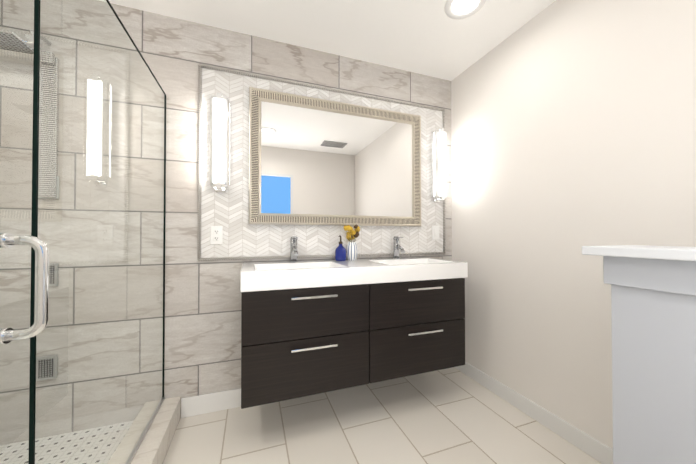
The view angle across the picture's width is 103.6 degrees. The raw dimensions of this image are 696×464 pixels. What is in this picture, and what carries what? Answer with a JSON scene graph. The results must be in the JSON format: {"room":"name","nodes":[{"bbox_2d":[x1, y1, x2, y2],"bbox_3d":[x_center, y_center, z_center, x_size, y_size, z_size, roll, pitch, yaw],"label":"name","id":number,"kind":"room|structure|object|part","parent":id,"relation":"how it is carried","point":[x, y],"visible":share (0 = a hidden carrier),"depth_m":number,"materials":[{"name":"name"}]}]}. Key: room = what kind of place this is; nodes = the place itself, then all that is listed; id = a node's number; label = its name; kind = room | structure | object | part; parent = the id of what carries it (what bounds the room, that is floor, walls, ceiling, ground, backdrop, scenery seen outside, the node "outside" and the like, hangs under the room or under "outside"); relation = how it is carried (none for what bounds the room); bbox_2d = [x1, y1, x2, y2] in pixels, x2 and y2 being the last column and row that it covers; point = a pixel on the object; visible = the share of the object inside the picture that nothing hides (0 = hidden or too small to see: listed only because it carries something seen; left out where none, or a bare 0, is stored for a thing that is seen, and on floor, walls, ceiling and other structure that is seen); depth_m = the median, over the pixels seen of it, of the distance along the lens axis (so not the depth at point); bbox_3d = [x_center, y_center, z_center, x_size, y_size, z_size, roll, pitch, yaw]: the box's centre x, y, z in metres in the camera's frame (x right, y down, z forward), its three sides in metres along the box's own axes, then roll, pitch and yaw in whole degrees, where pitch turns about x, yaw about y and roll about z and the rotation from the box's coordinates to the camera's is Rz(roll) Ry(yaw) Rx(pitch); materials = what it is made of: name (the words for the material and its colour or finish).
{"room":"bathroom","nodes":[
{"label":"bathroom","id":0,"kind":"room"},
{"bbox_2d":[0,0,451,444],"bbox_3d":[-0.564,-0.089,1.875,3.236,2.420,0.100,0,-1,-19],"label":"wall","id":1,"kind":"structure","parent":0,"point":[202,354],"depth_m":1.58,"materials":[{"name":"tile"}]},
{"bbox_2d":[0,29,58,380],"bbox_3d":[-1.676,-0.122,1.324,0.332,1.798,0.199,0,-1,-19],"label":"shower fixture","id":2,"kind":"object","parent":1,"relation":"attached to","point":[48,188],"depth_m":1.44,"materials":[{"name":"silver metal"}]},
{"bbox_2d":[107,396,180,463],"bbox_3d":[-0.700,1.042,0.510,0.180,0.130,2.357,0,-1,-19],"label":"sill","id":3,"kind":"structure","parent":1,"relation":"attached to","point":[154,446],"depth_m":1.35,"materials":[{"name":"stone"}]},
{"bbox_2d":[0,0,165,463],"bbox_3d":[-0.795,0.074,0.782,0.144,1.810,1.799,0,-1,-19],"label":"glass","id":4,"kind":"object","parent":3,"relation":"on","point":[39,296],"visible":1,"depth_m":0.84,"materials":[{"name":"clear glass"}]},
{"label":"door","id":5,"kind":"part","parent":4,"relation":"part of","materials":[{"name":"clear glass"}]},
{"bbox_3d":[-0.721,0.117,0.572,0.144,0.232,0.032,0,-1,-19],"label":"handle","id":6,"kind":"part","parent":4,"relation":"part of","materials":[{"name":"silver metal"}]},
{"bbox_2d":[181,388,240,417],"bbox_3d":[-0.065,1.065,1.978,1.990,0.115,0.013,0,-1,-19],"label":"baseboard","id":7,"kind":"structure","parent":1,"relation":"attached to","point":[208,403],"depth_m":1.69,"materials":[{"name":"white"}]},
{"bbox_2d":[197,64,445,260],"bbox_3d":[-0.055,-0.427,1.994,1.844,1.217,0.018,0,-1,-19],"label":"trim","id":8,"kind":"structure","parent":1,"relation":"attached to","point":[201,66],"depth_m":1.81,"materials":[{"name":"tile"}]},
{"bbox_2d":[201,68,442,257],"bbox_3d":[-0.057,-0.427,2.001,1.826,1.200,0.006,0,-1,-19],"label":"backsplash","id":9,"kind":"structure","parent":1,"relation":"attached to","point":[228,209],"depth_m":1.83,"materials":[{"name":"tile"}]},
{"bbox_2d":[210,226,222,243],"bbox_3d":[-0.825,0.020,1.718,0.072,0.116,0.008,0,-1,-19],"label":"electrical outlet","id":10,"kind":"object","parent":9,"relation":"attached to","point":[216,234],"visible":1,"depth_m":1.72,"materials":[{"name":"white plastic"}]},
{"bbox_2d":[209,93,229,191],"bbox_3d":[-0.794,-0.552,1.695,0.112,0.597,0.084,0,-1,-19],"label":"sconce","id":11,"kind":"object","parent":9,"relation":"attached to","point":[219,152],"visible":1,"depth_m":1.66,"materials":[{"name":"white glass"}]},
{"bbox_2d":[249,87,420,225],"bbox_3d":[-0.029,-0.492,1.991,1.300,0.890,0.030,0,-1,-19],"label":"mirror glass","id":12,"kind":"object","parent":9,"relation":"attached to","point":[315,161],"depth_m":1.96,"materials":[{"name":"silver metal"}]},
{"bbox_3d":[-0.029,-0.492,1.991,1.300,0.890,0.030,0,-1,-19],"label":"mirror frame","id":13,"kind":"part","parent":12,"relation":"part of","materials":[{"name":"beige wood"}]},
{"bbox_2d":[432,226,438,239],"bbox_3d":[0.727,0.005,2.263,0.072,0.116,0.012,0,-1,-19],"label":"light switch","id":14,"kind":"object","parent":9,"relation":"attached to","point":[435,232],"visible":1,"depth_m":2.26,"materials":[{"name":"white plastic"}]},
{"bbox_2d":[433,128,446,201],"bbox_3d":[0.748,-0.546,2.239,0.112,0.597,0.084,0,-1,-19],"label":"sconce","id":15,"kind":"object","parent":9,"relation":"attached to","point":[439,164],"visible":1,"depth_m":2.20,"materials":[{"name":"white glass"}]},
{"bbox_2d":[240,236,467,408],"bbox_3d":[0.055,0.455,1.780,1.393,0.850,0.477,0,-1,-19],"label":"bathroom vanity","id":16,"kind":"object","parent":1,"relation":"attached to","point":[308,328],"visible":1,"depth_m":1.54,"materials":[{"name":"brown wood"}]},
{"bbox_2d":[290,236,297,261],"bbox_3d":[-0.347,0.115,1.786,0.054,0.170,0.139,0,-1,-19],"label":"faucet","id":17,"kind":"object","parent":16,"relation":"on","point":[293,240],"depth_m":1.80,"materials":[{"name":"silver metal"}]},
{"bbox_2d":[335,235,345,260],"bbox_3d":[-0.051,0.112,1.911,0.080,0.178,0.080,0,-1,-19],"label":"soap bottle","id":18,"kind":"object","parent":16,"relation":"on","point":[340,252],"visible":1,"depth_m":1.88,"materials":[{"name":"blue glass"}]},
{"bbox_2d":[343,225,359,260],"bbox_3d":[0.026,0.074,1.951,0.135,0.255,0.086,0,-1,-19],"label":"vase","id":19,"kind":"object","parent":16,"relation":"on","point":[351,248],"visible":0.98,"depth_m":1.92,"materials":[{"name":"ceramic"}]},
{"bbox_2d":[393,236,404,258],"bbox_3d":[0.383,0.117,2.043,0.054,0.170,0.139,0,-1,-19],"label":"faucet","id":20,"kind":"object","parent":16,"relation":"on","point":[396,246],"depth_m":2.06,"materials":[{"name":"silver metal"}]},
{"bbox_2d":[99,0,555,80],"bbox_3d":[-0.155,-1.361,0.729,3.236,0.100,2.560,0,-1,-19],"label":"ceiling","id":21,"kind":"structure","parent":0,"point":[431,38],"depth_m":1.72,"materials":[{"name":"white paint"}]},
{"bbox_2d":[444,0,485,18],"bbox_3d":[0.667,-1.297,1.559,0.224,0.010,0.224,0,-1,-19],"label":"recessed light","id":22,"kind":"object","parent":21,"relation":"in","point":[458,9],"visible":1,"depth_m":1.58,"materials":[{"name":"white"}]},
{"bbox_2d":[163,367,601,463],"bbox_3d":[-0.155,1.159,0.702,3.236,0.100,2.560,0,-1,-19],"label":"floor","id":23,"kind":"structure","parent":0,"point":[453,415],"depth_m":1.53,"materials":[{"name":"tile"}]},
{"bbox_2d":[0,420,133,463],"bbox_3d":[-1.186,1.087,0.339,0.848,0.035,2.358,0,-1,-19],"label":"shower floor","id":24,"kind":"structure","parent":23,"relation":"on","point":[40,452],"depth_m":1.37,"materials":[{"name":"tile"}]},
{"bbox_2d":[603,256,695,463],"bbox_3d":[0.932,0.582,0.335,0.164,1.045,0.931,0,-1,-19],"label":"wall","id":25,"kind":"structure","parent":23,"relation":"on","point":[653,304],"depth_m":0.67,"materials":[{"name":"grey paint"}]},
{"bbox_2d":[582,245,695,260],"bbox_3d":[0.927,0.047,0.356,0.230,0.024,0.964,0,-1,-19],"label":"wall cap","id":26,"kind":"object","parent":25,"relation":"on","point":[682,253],"visible":1,"depth_m":0.66,"materials":[{"name":"grey paint"}]},
{"bbox_2d":[451,0,695,448],"bbox_3d":[1.340,-0.096,1.189,0.100,2.420,2.460,0,-1,-19],"label":"wall","id":27,"kind":"structure","parent":0,"point":[573,127],"depth_m":1.48,"materials":[{"name":"white paint"}]},
{"bbox_2d":[455,362,612,463],"bbox_3d":[1.269,1.067,1.205,0.013,0.095,2.358,0,-1,-19],"label":"baseboard","id":28,"kind":"structure","parent":27,"relation":"attached to","point":[599,451],"depth_m":1.57,"materials":[{"name":"white"}]}
]}

